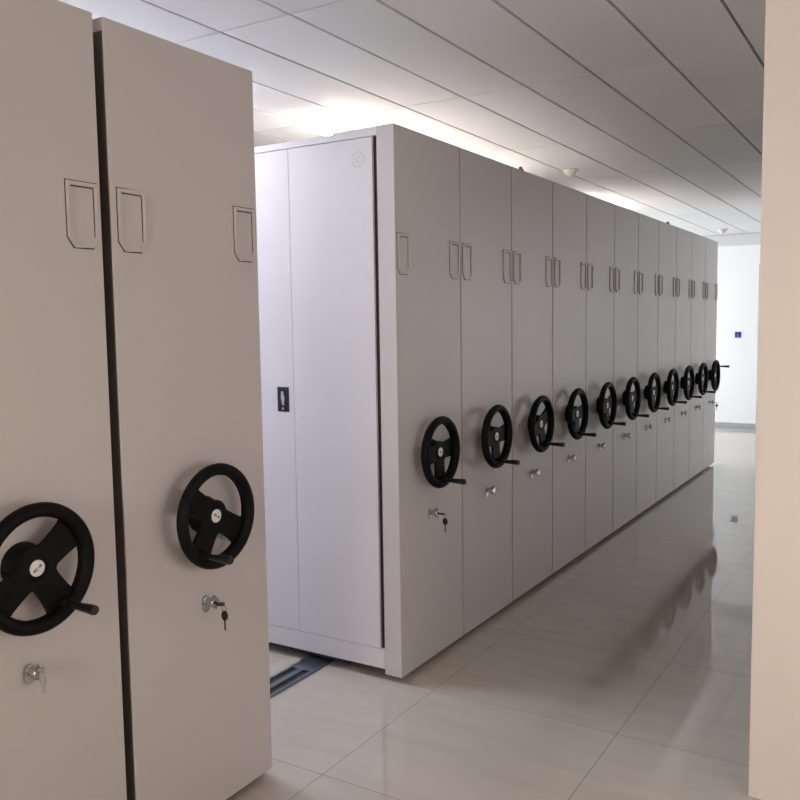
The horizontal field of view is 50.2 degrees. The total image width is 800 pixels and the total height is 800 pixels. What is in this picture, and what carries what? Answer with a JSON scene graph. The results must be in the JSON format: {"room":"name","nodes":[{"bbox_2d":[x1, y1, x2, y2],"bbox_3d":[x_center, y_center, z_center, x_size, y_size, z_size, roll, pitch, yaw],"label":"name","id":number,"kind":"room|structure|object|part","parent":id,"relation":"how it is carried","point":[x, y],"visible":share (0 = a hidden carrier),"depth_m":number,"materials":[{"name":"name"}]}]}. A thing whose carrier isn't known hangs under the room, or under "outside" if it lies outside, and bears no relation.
{"room":"archive storage room","nodes":[
{"label":"archive storage room","id":0,"kind":"room"},
{"bbox_2d":[59,0,765,235],"bbox_3d":[1.122,-1.787,5.381,9.000,0.150,16.050,2,6,31],"label":"ceiling","id":1,"kind":"structure","parent":0,"point":[656,106],"depth_m":4.26,"materials":[{"name":"paint"}]},
{"bbox_2d":[308,118,353,135],"bbox_3d":[-0.165,-1.634,5.355,0.116,0.112,1.206,2,6,31],"label":"light","id":2,"kind":"object","parent":1,"relation":"hanging from","point":[318,126],"visible":0.34,"depth_m":4.89,"materials":[{"name":"white"}]},
{"bbox_2d":[563,168,577,176],"bbox_3d":[1.366,-1.817,6.847,0.124,0.056,0.124,2,6,31],"label":"smoke detector","id":3,"kind":"object","parent":1,"relation":"attached to","point":[570,172],"visible":1,"depth_m":6.81,"materials":[{"name":"beige plastic"}]},
{"bbox_2d":[718,229,727,233],"bbox_3d":[4.346,-2.270,11.508,0.124,0.056,0.124,2,6,31],"label":"smoke detector","id":4,"kind":"object","parent":1,"relation":"attached to","point":[722,231],"visible":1,"depth_m":11.47,"materials":[{"name":"beige plastic"}]},
{"bbox_2d":[226,427,759,799],"bbox_3d":[1.165,1.121,5.636,9.000,0.120,16.050,2,6,31],"label":"floor","id":5,"kind":"structure","parent":0,"point":[624,673],"depth_m":3.62,"materials":[{"name":"tile"}]},
{"bbox_2d":[0,0,126,799],"bbox_3d":[-2.131,0.146,2.825,3.133,2.389,0.596,2,6,31],"label":"tall cabinet","id":6,"kind":"object","parent":5,"relation":"on","point":[62,725],"visible":1,"depth_m":2.18,"materials":[{"name":"metal"}]},
{"bbox_2d":[92,17,271,799],"bbox_3d":[-1.802,0.094,3.361,3.133,2.389,0.600,2,6,31],"label":"tall cabinet","id":7,"kind":"object","parent":5,"relation":"on","point":[175,123],"visible":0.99,"depth_m":2.58,"materials":[{"name":"metal"}]},
{"bbox_2d":[270,655,334,697],"bbox_3d":[0.746,1.043,5.856,0.133,0.010,9.000,2,6,31],"label":"rail","id":8,"kind":"object","parent":5,"relation":"on","point":[284,679],"visible":0.17,"depth_m":3.87,"materials":[{"name":"metal"}]},
{"bbox_2d":[254,123,466,677],"bbox_3d":[-1.036,-0.027,4.610,3.133,2.389,0.603,2,6,31],"label":"tall cabinet","id":9,"kind":"object","parent":5,"relation":"on","point":[358,230],"visible":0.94,"depth_m":3.83,"materials":[{"name":"metal"}]},
{"bbox_3d":[-0.675,-0.027,4.051,0.447,2.220,0.015,2,6,31],"label":"door","id":10,"kind":"part","parent":9,"relation":"part of","materials":[{"name":"white metal"}]},
{"bbox_3d":[-0.541,-0.004,3.961,0.068,0.116,0.004,2,6,31],"label":"latch plate","id":11,"kind":"part","parent":9,"relation":"part of","materials":[{"name":"black plastic"}]},
{"bbox_3d":[-0.291,-0.012,3.817,0.449,2.220,0.015,2,6,31],"label":"door","id":12,"kind":"part","parent":9,"relation":"part of","materials":[{"name":"white metal"}]},
{"bbox_3d":[0.107,0.011,3.911,0.086,2.375,0.588,2,6,31],"label":"panel","id":13,"kind":"part","parent":9,"relation":"part of","materials":[{"name":"metal"}]},
{"bbox_2d":[459,147,519,634],"bbox_3d":[-0.724,-0.076,5.120,3.133,2.389,0.598,2,6,31],"label":"tall cabinet","id":14,"kind":"object","parent":5,"relation":"on","point":[484,182],"visible":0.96,"depth_m":4.35,"materials":[{"name":"metal"}]},
{"bbox_2d":[511,166,564,600],"bbox_3d":[-0.412,-0.139,5.628,3.133,2.417,0.596,2,6,31],"label":"tall cabinet","id":15,"kind":"object","parent":5,"relation":"on","point":[533,420],"visible":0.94,"depth_m":4.86,"materials":[{"name":"metal"}]},
{"bbox_2d":[552,182,596,573],"bbox_3d":[-0.101,-0.174,6.136,3.133,2.389,0.598,2,6,31],"label":"tall cabinet","id":16,"kind":"object","parent":5,"relation":"on","point":[569,398],"visible":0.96,"depth_m":5.37,"materials":[{"name":"metal"}]},
{"bbox_2d":[585,194,625,550],"bbox_3d":[0.210,-0.227,6.644,3.133,2.395,0.598,2,6,31],"label":"tall cabinet","id":17,"kind":"object","parent":5,"relation":"on","point":[600,391],"visible":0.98,"depth_m":5.88,"materials":[{"name":"metal"}]},
{"bbox_2d":[612,204,649,531],"bbox_3d":[0.521,-0.273,7.152,3.133,2.389,0.598,2,6,31],"label":"tall cabinet","id":18,"kind":"object","parent":5,"relation":"on","point":[626,384],"visible":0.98,"depth_m":6.39,"materials":[{"name":"metal"}]},
{"bbox_3d":[1.663,-0.235,6.450,0.086,2.375,0.588,2,6,31],"label":"panel","id":19,"kind":"part","parent":18,"relation":"part of","materials":[{"name":"metal"}]},
{"bbox_2d":[636,213,669,515],"bbox_3d":[0.833,-0.322,7.660,3.133,2.389,0.598,2,6,31],"label":"tall cabinet","id":20,"kind":"object","parent":5,"relation":"on","point":[649,380],"visible":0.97,"depth_m":6.90,"materials":[{"name":"metal"}]},
{"bbox_3d":[1.974,-0.284,6.958,0.086,2.375,0.588,2,6,31],"label":"panel","id":21,"kind":"part","parent":20,"relation":"part of","materials":[{"name":"metal"}]},
{"bbox_2d":[656,221,686,501],"bbox_3d":[1.144,-0.385,8.166,3.133,2.417,0.598,2,6,31],"label":"tall cabinet","id":22,"kind":"object","parent":5,"relation":"on","point":[669,377],"visible":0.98,"depth_m":7.41,"materials":[{"name":"metal"}]},
{"bbox_3d":[2.285,-0.333,7.466,0.086,2.375,0.588,2,6,31],"label":"panel","id":23,"kind":"part","parent":22,"relation":"part of","materials":[{"name":"metal"}]},
{"bbox_2d":[673,227,701,489],"bbox_3d":[1.455,-0.420,8.675,3.133,2.389,0.598,2,6,31],"label":"tall cabinet","id":24,"kind":"object","parent":5,"relation":"on","point":[685,371],"visible":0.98,"depth_m":7.92,"materials":[{"name":"metal"}]},
{"bbox_3d":[2.597,-0.383,7.974,0.086,2.375,0.588,2,6,31],"label":"panel","id":25,"kind":"part","parent":24,"relation":"part of","materials":[{"name":"metal"}]},
{"bbox_2d":[688,233,715,479],"bbox_3d":[1.766,-0.469,9.183,3.133,2.389,0.598,2,6,31],"label":"tall cabinet","id":26,"kind":"object","parent":5,"relation":"on","point":[700,368],"visible":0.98,"depth_m":8.43,"materials":[{"name":"metal"}]},
{"bbox_3d":[2.908,-0.432,8.482,0.086,2.375,0.588,2,6,31],"label":"panel","id":27,"kind":"part","parent":26,"relation":"part of","materials":[{"name":"metal"}]},
{"bbox_2d":[702,238,729,469],"bbox_3d":[2.075,-0.518,9.687,3.133,2.389,0.588,2,6,31],"label":"tall cabinet","id":28,"kind":"object","parent":5,"relation":"on","point":[711,259],"visible":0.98,"depth_m":8.94,"materials":[{"name":"metal"}]},
{"bbox_3d":[3.219,-0.481,8.990,0.086,2.375,0.588,2,6,31],"label":"panel","id":29,"kind":"part","parent":28,"relation":"part of","materials":[{"name":"metal"}]},
{"bbox_2d":[715,244,759,425],"bbox_3d":[5.271,-0.988,12.243,9.000,2.805,0.200,2,6,31],"label":"wall","id":30,"kind":"structure","parent":0,"point":[738,266],"depth_m":12.37,"materials":[{"name":"paint"}]},
{"bbox_2d":[703,233,760,246],"bbox_3d":[5.173,-2.275,12.001,8.598,0.154,0.100,2,6,31],"label":"trim","id":31,"kind":"structure","parent":30,"relation":"attached to","point":[750,238],"depth_m":12.17,"materials":[{"name":"paint"}]},
{"bbox_2d":[715,422,754,428],"bbox_3d":[5.235,0.383,12.271,8.598,0.072,0.014,2,6,31],"label":"baseboard","id":32,"kind":"structure","parent":30,"relation":"attached to","point":[717,424],"depth_m":12.47,"materials":[{"name":"grey"}]},
{"bbox_2d":[735,332,740,337],"bbox_3d":[4.887,-0.944,12.356,0.084,0.084,0.012,2,6,31],"label":"wall sign","id":33,"kind":"object","parent":30,"relation":"attached to","point":[737,334],"visible":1,"depth_m":12.35,"materials":[{"name":"blue plastic"}]},
{"bbox_2d":[755,264,759,428],"bbox_3d":[5.589,-0.744,12.012,1.040,2.350,0.140,2,6,31],"label":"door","id":34,"kind":"structure","parent":30,"relation":"in","point":[759,264],"depth_m":12.22,"materials":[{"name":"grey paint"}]},
{"bbox_2d":[748,0,799,799],"bbox_3d":[2.511,-0.191,3.717,1.293,2.789,3.195,2,6,31],"label":"wall pier","id":35,"kind":"object","parent":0,"point":[774,745],"visible":1,"depth_m":2.68,"materials":[{"name":"beige paint"}]}
]}

